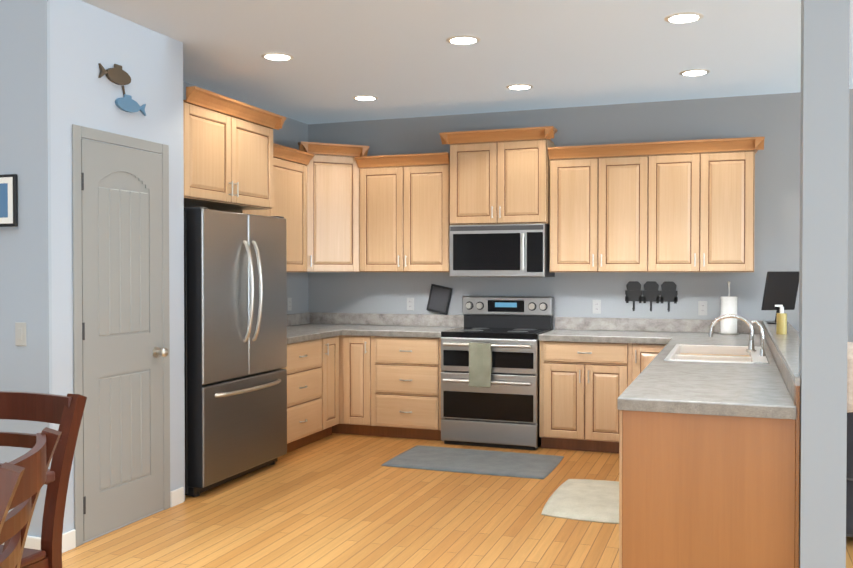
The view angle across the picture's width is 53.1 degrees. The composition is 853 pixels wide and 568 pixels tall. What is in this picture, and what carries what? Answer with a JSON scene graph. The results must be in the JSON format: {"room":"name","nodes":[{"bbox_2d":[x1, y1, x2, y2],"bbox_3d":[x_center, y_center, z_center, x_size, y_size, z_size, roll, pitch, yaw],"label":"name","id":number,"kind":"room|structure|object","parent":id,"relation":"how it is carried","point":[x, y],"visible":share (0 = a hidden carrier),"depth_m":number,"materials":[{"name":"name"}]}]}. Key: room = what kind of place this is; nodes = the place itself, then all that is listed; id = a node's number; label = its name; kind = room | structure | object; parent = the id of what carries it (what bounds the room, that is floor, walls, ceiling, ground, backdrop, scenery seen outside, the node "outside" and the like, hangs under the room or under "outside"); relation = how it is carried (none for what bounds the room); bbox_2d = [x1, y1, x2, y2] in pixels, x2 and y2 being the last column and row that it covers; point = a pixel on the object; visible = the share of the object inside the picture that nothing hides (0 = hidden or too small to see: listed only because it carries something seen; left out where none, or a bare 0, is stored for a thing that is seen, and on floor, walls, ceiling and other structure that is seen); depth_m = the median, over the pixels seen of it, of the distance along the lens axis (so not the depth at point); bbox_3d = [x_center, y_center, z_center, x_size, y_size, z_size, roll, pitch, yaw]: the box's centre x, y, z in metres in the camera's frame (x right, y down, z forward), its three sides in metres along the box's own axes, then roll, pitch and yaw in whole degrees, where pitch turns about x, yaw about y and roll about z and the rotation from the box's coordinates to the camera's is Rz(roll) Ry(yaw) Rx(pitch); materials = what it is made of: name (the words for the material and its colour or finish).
{"room":"kitchen and dining room","nodes":[
{"label":"kitchen and dining room","id":0,"kind":"room"},
{"bbox_2d":[0,0,52,536],"bbox_3d":[-3.564,-0.063,4.810,3.645,2.800,0.020,0,1,20],"label":"wall","id":1,"kind":"structure","parent":0,"point":[25,243],"depth_m":4.22,"materials":[{"name":"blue paint"}]},
{"bbox_2d":[0,174,17,226],"bbox_3d":[-2.180,-0.416,4.282,0.314,0.260,0.022,0,1,20],"label":"picture frame","id":2,"kind":"object","parent":1,"relation":"attached to","point":[8,200],"visible":1,"depth_m":4.23,"materials":[{"name":"black plastic"}]},
{"bbox_2d":[1,535,40,549],"bbox_3d":[-3.563,1.290,4.810,3.661,0.095,0.015,0,1,20],"label":"baseboard","id":3,"kind":"structure","parent":1,"relation":"attached to","point":[32,542],"depth_m":4.22,"materials":[{"name":"white wood"}]},
{"bbox_2d":[15,322,26,345],"bbox_3d":[-2.018,0.249,4.241,0.070,0.116,0.008,0,1,20],"label":"switch plate","id":4,"kind":"object","parent":1,"relation":"attached to","point":[20,333],"visible":1,"depth_m":4.24,"materials":[{"name":"grey plastic"}]},
{"bbox_2d":[50,0,184,542],"bbox_3d":[-2.038,-0.063,4.841,0.795,2.800,1.075,0,1,20],"label":"wall","id":5,"kind":"structure","parent":0,"point":[86,38],"depth_m":4.55,"materials":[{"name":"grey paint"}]},
{"bbox_2d":[62,529,75,552],"bbox_3d":[-1.821,1.298,4.266,0.015,0.095,0.174,0,1,20],"label":"baseboard","id":6,"kind":"structure","parent":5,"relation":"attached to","point":[68,540],"depth_m":4.30,"materials":[{"name":"white wood"}]},
{"bbox_2d":[72,124,169,546],"bbox_3d":[-1.625,0.262,4.689,0.085,2.155,0.780,0,1,20],"label":"pantry door","id":7,"kind":"structure","parent":5,"relation":"in","point":[121,331],"depth_m":4.66,"materials":[{"name":"grey paint"}]},
{"bbox_2d":[98,63,145,115],"bbox_3d":[-1.660,-1.070,4.669,0.018,0.242,0.372,0,1,20],"label":"art","id":8,"kind":"object","parent":5,"relation":"attached to","point":[117,74],"visible":0.96,"depth_m":4.65,"materials":[{"name":"brown"}]},
{"bbox_2d":[170,487,183,506],"bbox_3d":[-1.505,1.285,5.144,0.015,0.095,0.123,0,1,20],"label":"baseboard","id":9,"kind":"structure","parent":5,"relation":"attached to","point":[176,496],"depth_m":5.14,"materials":[{"name":"white wood"}]},
{"bbox_2d":[183,82,307,313],"bbox_3d":[-1.677,-0.093,6.794,0.150,2.800,2.845,0,1,20],"label":"wall","id":10,"kind":"structure","parent":0,"point":[291,133],"depth_m":7.84,"materials":[{"name":"grey paint"}]},
{"bbox_2d":[183,98,238,206],"bbox_3d":[-1.688,-0.841,5.608,0.619,0.602,0.620,0,1,20],"label":"upper cabinet","id":11,"kind":"object","parent":10,"relation":"attached to","point":[210,133],"depth_m":5.52,"materials":[{"name":"brown wood"}]},
{"bbox_2d":[187,114,274,213],"bbox_3d":[-1.518,-0.848,6.078,0.619,0.602,0.628,0,1,20],"label":"upper cabinet","id":12,"kind":"object","parent":10,"relation":"attached to","point":[256,145],"depth_m":6.05,"materials":[{"name":"brown wood"}]},
{"bbox_2d":[253,210,270,215],"bbox_3d":[-1.470,-0.556,6.613,0.349,0.932,0.397,0,1,20],"label":"upper cabinet","id":13,"kind":"object","parent":10,"relation":"attached to","point":[257,212],"depth_m":6.65,"materials":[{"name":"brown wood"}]},
{"bbox_2d":[271,154,302,271],"bbox_3d":[-1.305,-0.563,7.070,0.349,0.932,0.700,0,1,20],"label":"upper cabinet","id":14,"kind":"object","parent":10,"relation":"attached to","point":[288,171],"depth_m":7.07,"materials":[{"name":"brown wood"}]},
{"bbox_2d":[288,298,291,310],"bbox_3d":[-1.244,0.183,7.761,0.008,0.116,0.070,0,1,20],"label":"electrical outlet","id":15,"kind":"object","parent":10,"relation":"attached to","point":[289,303],"visible":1,"depth_m":7.75,"materials":[{"name":"grey plastic"}]},
{"bbox_2d":[62,433,852,567],"bbox_3d":[-0.082,1.427,2.173,12.300,0.100,10.800,0,1,20],"label":"floor","id":16,"kind":"structure","parent":0,"point":[336,500],"depth_m":4.79,"materials":[{"name":"brown wood"}]},
{"bbox_2d":[0,427,61,567],"bbox_3d":[-1.271,0.896,2.094,0.621,0.980,0.500,0,1,-13],"label":"dining chair","id":17,"kind":"object","parent":16,"relation":"on","point":[22,479],"visible":1,"depth_m":2.09,"materials":[{"name":"brown wood"}]},
{"bbox_2d":[0,391,86,567],"bbox_3d":[-1.561,0.884,2.869,0.500,0.980,0.621,0,1,20],"label":"dining chair","id":18,"kind":"object","parent":16,"relation":"on","point":[66,412],"visible":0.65,"depth_m":3.00,"materials":[{"name":"brown wood"}]},
{"bbox_2d":[45,470,54,483],"bbox_3d":[-2.271,0.983,2.610,1.980,0.775,0.950,0,1,20],"label":"dining table","id":19,"kind":"object","parent":16,"relation":"on","point":[50,476],"visible":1,"depth_m":2.69,"materials":[{"name":"brown wood"}]},
{"bbox_2d":[184,207,286,496],"bbox_3d":[-1.493,0.418,5.852,0.780,1.807,1.056,0,1,20],"label":"refrigerator","id":20,"kind":"object","parent":16,"relation":"on","point":[235,321],"visible":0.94,"depth_m":5.56,"materials":[{"name":"silver metal"}]},
{"bbox_2d":[280,338,330,452],"bbox_3d":[-1.262,0.876,6.781,0.642,0.864,0.810,0,1,20],"label":"base cabinet","id":21,"kind":"object","parent":16,"relation":"on","point":[308,368],"depth_m":6.76,"materials":[{"name":"brown wood"}]},
{"bbox_2d":[287,322,354,345],"bbox_3d":[-1.098,0.412,7.193,0.666,0.050,1.710,0,1,20],"label":"countertop","id":22,"kind":"structure","parent":21,"relation":"on","point":[306,331],"depth_m":7.16,"materials":[{"name":"grey stone"}]},
{"bbox_2d":[331,334,342,434],"bbox_3d":[-1.091,0.868,7.254,0.642,0.864,0.360,0,1,20],"label":"base cabinet","id":23,"kind":"object","parent":16,"relation":"on","point":[336,343],"depth_m":7.25,"materials":[{"name":"brown wood"}]},
{"bbox_2d":[351,334,374,435],"bbox_3d":[-0.469,0.864,7.540,0.294,0.864,0.643,0,1,20],"label":"base cabinet","id":24,"kind":"object","parent":16,"relation":"on","point":[362,349],"depth_m":7.24,"materials":[{"name":"brown wood"}]},
{"bbox_2d":[375,338,441,440],"bbox_3d":[-0.067,0.866,7.395,0.642,0.864,0.643,0,1,20],"label":"base cabinet","id":25,"kind":"object","parent":16,"relation":"on","point":[408,371],"depth_m":7.10,"materials":[{"name":"brown wood"}]},
{"bbox_2d":[343,326,463,337],"bbox_3d":[-0.198,0.409,7.423,0.912,0.050,0.667,0,1,20],"label":"countertop","id":26,"kind":"structure","parent":25,"relation":"on","point":[359,331],"depth_m":7.18,"materials":[{"name":"grey stone"}]},
{"bbox_2d":[381,445,563,478],"bbox_3d":[0.357,1.307,6.324,1.210,0.012,0.760,0,1,20],"label":"rug","id":27,"kind":"object","parent":16,"relation":"on","point":[502,463],"visible":1,"depth_m":6.26,"materials":[{"name":"grey fabric"}]},
{"bbox_2d":[441,296,553,449],"bbox_3d":[0.592,0.708,7.084,0.792,1.190,0.759,0,1,20],"label":"range","id":28,"kind":"object","parent":16,"relation":"on","point":[490,373],"visible":1,"depth_m":6.81,"materials":[{"name":"silver metal"}]},
{"bbox_2d":[541,479,618,523],"bbox_3d":[1.082,1.316,5.244,0.625,0.027,0.950,0,1,20],"label":"rug","id":29,"kind":"object","parent":16,"relation":"on","point":[589,500],"visible":0.77,"depth_m":5.12,"materials":[{"name":"beige fabric"}]},
{"bbox_2d":[539,342,642,452],"bbox_3d":[1.358,0.874,6.882,0.774,0.864,0.643,0,1,20],"label":"base cabinet","id":30,"kind":"object","parent":16,"relation":"on","point":[580,382],"depth_m":6.61,"materials":[{"name":"brown wood"}]},
{"bbox_2d":[539,330,678,345],"bbox_3d":[1.474,0.418,6.820,1.030,0.050,0.667,0,1,20],"label":"countertop","id":31,"kind":"structure","parent":30,"relation":"on","point":[640,337],"depth_m":6.60,"materials":[{"name":"grey stone"}]},
{"bbox_2d":[643,346,662,365],"bbox_3d":[1.771,0.876,6.733,0.412,0.864,0.643,0,1,20],"label":"base cabinet","id":32,"kind":"object","parent":16,"relation":"on","point":[649,352],"depth_m":6.42,"materials":[{"name":"brown wood"}]},
{"bbox_2d":[615,410,799,567],"bbox_3d":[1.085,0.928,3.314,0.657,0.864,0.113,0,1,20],"label":"base cabinet","id":33,"kind":"object","parent":16,"relation":"on","point":[695,424],"depth_m":3.26,"materials":[{"name":"brown wood"}]},
{"bbox_2d":[615,330,798,421],"bbox_3d":[1.705,0.445,5.047,0.648,0.050,3.847,0,1,20],"label":"countertop","id":34,"kind":"structure","parent":33,"relation":"on","point":[713,389],"depth_m":3.60,"materials":[{"name":"grey stone"}]},
{"bbox_2d":[663,342,770,361],"bbox_3d":[1.750,0.515,5.140,0.542,0.206,1.046,0,1,20],"label":"sink","id":35,"kind":"object","parent":34,"relation":"in","point":[682,351],"depth_m":5.32,"materials":[{"name":"white ceramic"}]},
{"bbox_2d":[719,281,738,334],"bbox_3d":[2.369,0.186,6.682,0.150,0.416,0.150,0,1,20],"label":"paper towel holder","id":36,"kind":"object","parent":34,"relation":"on","point":[728,326],"visible":0.96,"depth_m":6.63,"materials":[{"name":"white paper"}]},
{"bbox_2d":[707,314,750,349],"bbox_3d":[1.872,0.298,5.220,0.276,0.227,0.060,0,1,20],"label":"faucet","id":37,"kind":"object","parent":34,"relation":"on","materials":[{"name":"silver metal"}]},
{"bbox_2d":[751,320,766,353],"bbox_3d":[1.917,0.312,4.927,0.078,0.208,0.034,0,1,20],"label":"faucet","id":38,"kind":"object","parent":34,"relation":"on","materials":[{"name":"silver metal"}]},
{"bbox_2d":[763,322,799,381],"bbox_3d":[2.112,0.330,4.969,0.179,0.030,3.714,0,1,20],"label":"countertop","id":39,"kind":"structure","parent":33,"relation":"on","point":[786,345],"depth_m":4.44,"materials":[{"name":"grey stone"}]},
{"bbox_2d":[761,271,798,323],"bbox_3d":[2.602,0.101,6.261,0.272,0.387,0.245,0,1,20],"label":"tablet stand","id":40,"kind":"object","parent":39,"relation":"on","point":[781,287],"visible":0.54,"depth_m":6.25,"materials":[{"name":"black plastic"}]},
{"bbox_2d":[775,305,786,333],"bbox_3d":[2.189,0.219,5.269,0.070,0.181,0.060,0,1,20],"label":"soap bottle","id":41,"kind":"object","parent":39,"relation":"on","point":[781,322],"visible":1,"depth_m":5.25,"materials":[{"name":"yellow plastic"}]},
{"bbox_2d":[771,350,798,405],"bbox_3d":[1.617,0.906,4.789,0.657,0.864,3.070,0,1,20],"label":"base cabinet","id":42,"kind":"object","parent":16,"relation":"on","point":[772,351],"depth_m":4.36,"materials":[{"name":"brown wood"}]},
{"bbox_2d":[799,0,849,567],"bbox_3d":[1.461,-0.037,3.144,0.150,2.800,0.145,0,1,20],"label":"post","id":43,"kind":"object","parent":16,"relation":"on","point":[824,184],"visible":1,"depth_m":3.08,"materials":[{"name":"grey paint"}]},
{"bbox_2d":[846,342,852,536],"bbox_3d":[2.618,0.791,4.522,1.000,1.001,1.071,0,1,20],"label":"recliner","id":44,"kind":"object","parent":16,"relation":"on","point":[849,502],"visible":0.15,"depth_m":4.25,"materials":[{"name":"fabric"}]},
{"bbox_2d":[81,0,852,123],"bbox_3d":[-0.082,-1.472,2.129,12.300,0.100,10.800,0,1,20],"label":"ceiling","id":45,"kind":"structure","parent":0,"point":[401,58],"depth_m":5.40,"materials":[{"name":"grey paint"}]},
{"bbox_2d":[261,52,293,60],"bbox_3d":[-0.964,-1.469,5.520,0.210,0.006,0.210,0,1,20],"label":"recessed light","id":46,"kind":"object","parent":45,"relation":"in","point":[277,56],"visible":0.9,"depth_m":5.50,"materials":[{"name":"white glass"}]},
{"bbox_2d":[352,95,377,100],"bbox_3d":[-0.489,-1.488,6.837,0.210,0.006,0.210,0,1,20],"label":"recessed light","id":47,"kind":"object","parent":45,"relation":"in","point":[365,97],"visible":0.92,"depth_m":6.80,"materials":[{"name":"white glass"}]},
{"bbox_2d":[446,35,480,44],"bbox_3d":[0.222,-1.463,5.124,0.210,0.006,0.210,0,1,20],"label":"recessed light","id":48,"kind":"object","parent":45,"relation":"in","point":[463,39],"visible":0.88,"depth_m":5.10,"materials":[{"name":"white glass"}]},
{"bbox_2d":[506,84,533,89],"bbox_3d":[0.703,-1.482,6.428,0.210,0.006,0.210,0,1,20],"label":"recessed light","id":49,"kind":"object","parent":45,"relation":"in","point":[520,86],"visible":0.96,"depth_m":6.40,"materials":[{"name":"white glass"}]},
{"bbox_2d":[664,12,703,22],"bbox_3d":[1.410,-1.456,4.675,0.210,0.006,0.210,0,1,20],"label":"recessed light","id":50,"kind":"object","parent":45,"relation":"in","point":[684,17],"visible":0.88,"depth_m":4.65,"materials":[{"name":"white glass"}]},
{"bbox_2d":[679,69,709,75],"bbox_3d":[1.874,-1.475,5.963,0.210,0.006,0.210,0,1,20],"label":"recessed light","id":51,"kind":"object","parent":45,"relation":"in","point":[693,72],"visible":1,"depth_m":5.94,"materials":[{"name":"white glass"}]},
{"bbox_2d":[308,89,852,341],"bbox_3d":[3.135,-0.091,6.651,9.300,2.800,0.150,0,1,20],"label":"wall","id":52,"kind":"structure","parent":0,"point":[773,120],"depth_m":7.09,"materials":[{"name":"grey paint"}]},
{"bbox_2d":[275,141,382,271],"bbox_3d":[-0.896,-0.660,7.615,0.748,1.110,0.749,0,1,20],"label":"upper cabinet","id":53,"kind":"object","parent":52,"relation":"attached to","point":[334,175],"depth_m":7.43,"materials":[{"name":"brown wood"}]},
{"bbox_2d":[367,162,410,271],"bbox_3d":[-0.316,-0.571,7.619,0.487,0.932,0.350,0,1,20],"label":"upper cabinet","id":54,"kind":"object","parent":52,"relation":"attached to","point":[388,183],"depth_m":7.44,"materials":[{"name":"brown wood"}]},
{"bbox_2d":[407,298,413,310],"bbox_3d":[-0.147,0.183,7.754,0.070,0.116,0.008,0,1,20],"label":"electrical outlet","id":55,"kind":"object","parent":52,"relation":"attached to","point":[410,303],"visible":1,"depth_m":7.75,"materials":[{"name":"grey plastic"}]},
{"bbox_2d":[411,162,448,271],"bbox_3d":[0.026,-0.569,7.496,0.487,0.932,0.350,0,1,20],"label":"upper cabinet","id":56,"kind":"object","parent":52,"relation":"attached to","point":[429,228],"depth_m":7.31,"materials":[{"name":"brown wood"}]},
{"bbox_2d":[427,284,452,314],"bbox_3d":[0.116,0.136,7.624,0.244,0.275,0.021,0,1,20],"label":"frame","id":57,"kind":"object","parent":52,"relation":"attached to","point":[439,299],"visible":0.94,"depth_m":7.61,"materials":[{"name":"black plastic"}]},
{"bbox_2d":[447,138,506,225],"bbox_3d":[0.483,-0.846,7.300,0.478,0.692,0.400,0,1,20],"label":"upper cabinet","id":58,"kind":"object","parent":52,"relation":"attached to","point":[476,167],"depth_m":7.11,"materials":[{"name":"brown wood"}]},
{"bbox_2d":[507,134,558,225],"bbox_3d":[0.816,-0.845,7.180,0.478,0.692,0.400,0,1,20],"label":"upper cabinet","id":59,"kind":"object","parent":52,"relation":"attached to","point":[528,159],"depth_m":6.97,"materials":[{"name":"brown wood"}]},
{"bbox_2d":[449,223,554,276],"bbox_3d":[0.636,-0.278,7.213,0.811,0.434,0.470,0,1,20],"label":"microwave","id":60,"kind":"object","parent":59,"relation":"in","point":[504,250],"visible":1,"depth_m":7.03,"materials":[{"name":"silver metal"}]},
{"bbox_2d":[550,154,606,271],"bbox_3d":[1.274,-0.563,7.046,0.456,0.932,0.350,0,1,20],"label":"upper cabinet","id":61,"kind":"object","parent":52,"relation":"attached to","point":[578,228],"depth_m":6.88,"materials":[{"name":"brown wood"}]},
{"bbox_2d":[593,300,600,313],"bbox_3d":[1.434,0.191,7.184,0.070,0.116,0.008,0,1,20],"label":"electrical outlet","id":62,"kind":"object","parent":52,"relation":"attached to","point":[596,306],"visible":1,"depth_m":7.18,"materials":[{"name":"grey plastic"}]},
{"bbox_2d":[607,150,658,271],"bbox_3d":[1.613,-0.561,6.924,0.513,0.932,0.350,0,1,20],"label":"upper cabinet","id":63,"kind":"object","parent":52,"relation":"attached to","point":[633,178],"depth_m":6.73,"materials":[{"name":"brown wood"}]},
{"bbox_2d":[625,281,677,311],"bbox_3d":[1.847,0.103,7.016,0.420,0.248,0.045,0,1,20],"label":"wall hook","id":64,"kind":"object","parent":52,"relation":"attached to","point":[668,293],"visible":1,"depth_m":7.02,"materials":[{"name":"black plastic"}]},
{"bbox_2d":[659,150,710,271],"bbox_3d":[1.979,-0.559,6.792,0.513,0.932,0.350,0,1,20],"label":"upper cabinet","id":65,"kind":"object","parent":52,"relation":"attached to","point":[684,175],"depth_m":6.60,"materials":[{"name":"brown wood"}]},
{"bbox_2d":[698,301,706,314],"bbox_3d":[2.233,0.196,6.896,0.070,0.116,0.008,0,1,20],"label":"electrical outlet","id":66,"kind":"object","parent":52,"relation":"attached to","point":[702,307],"visible":1,"depth_m":6.89,"materials":[{"name":"grey plastic"}]},
{"bbox_2d":[711,146,758,271],"bbox_3d":[2.318,-0.557,6.670,0.455,0.932,0.350,0,1,20],"label":"upper cabinet","id":67,"kind":"object","parent":52,"relation":"attached to","point":[732,167],"depth_m":6.48,"materials":[{"name":"brown wood"}]}
]}

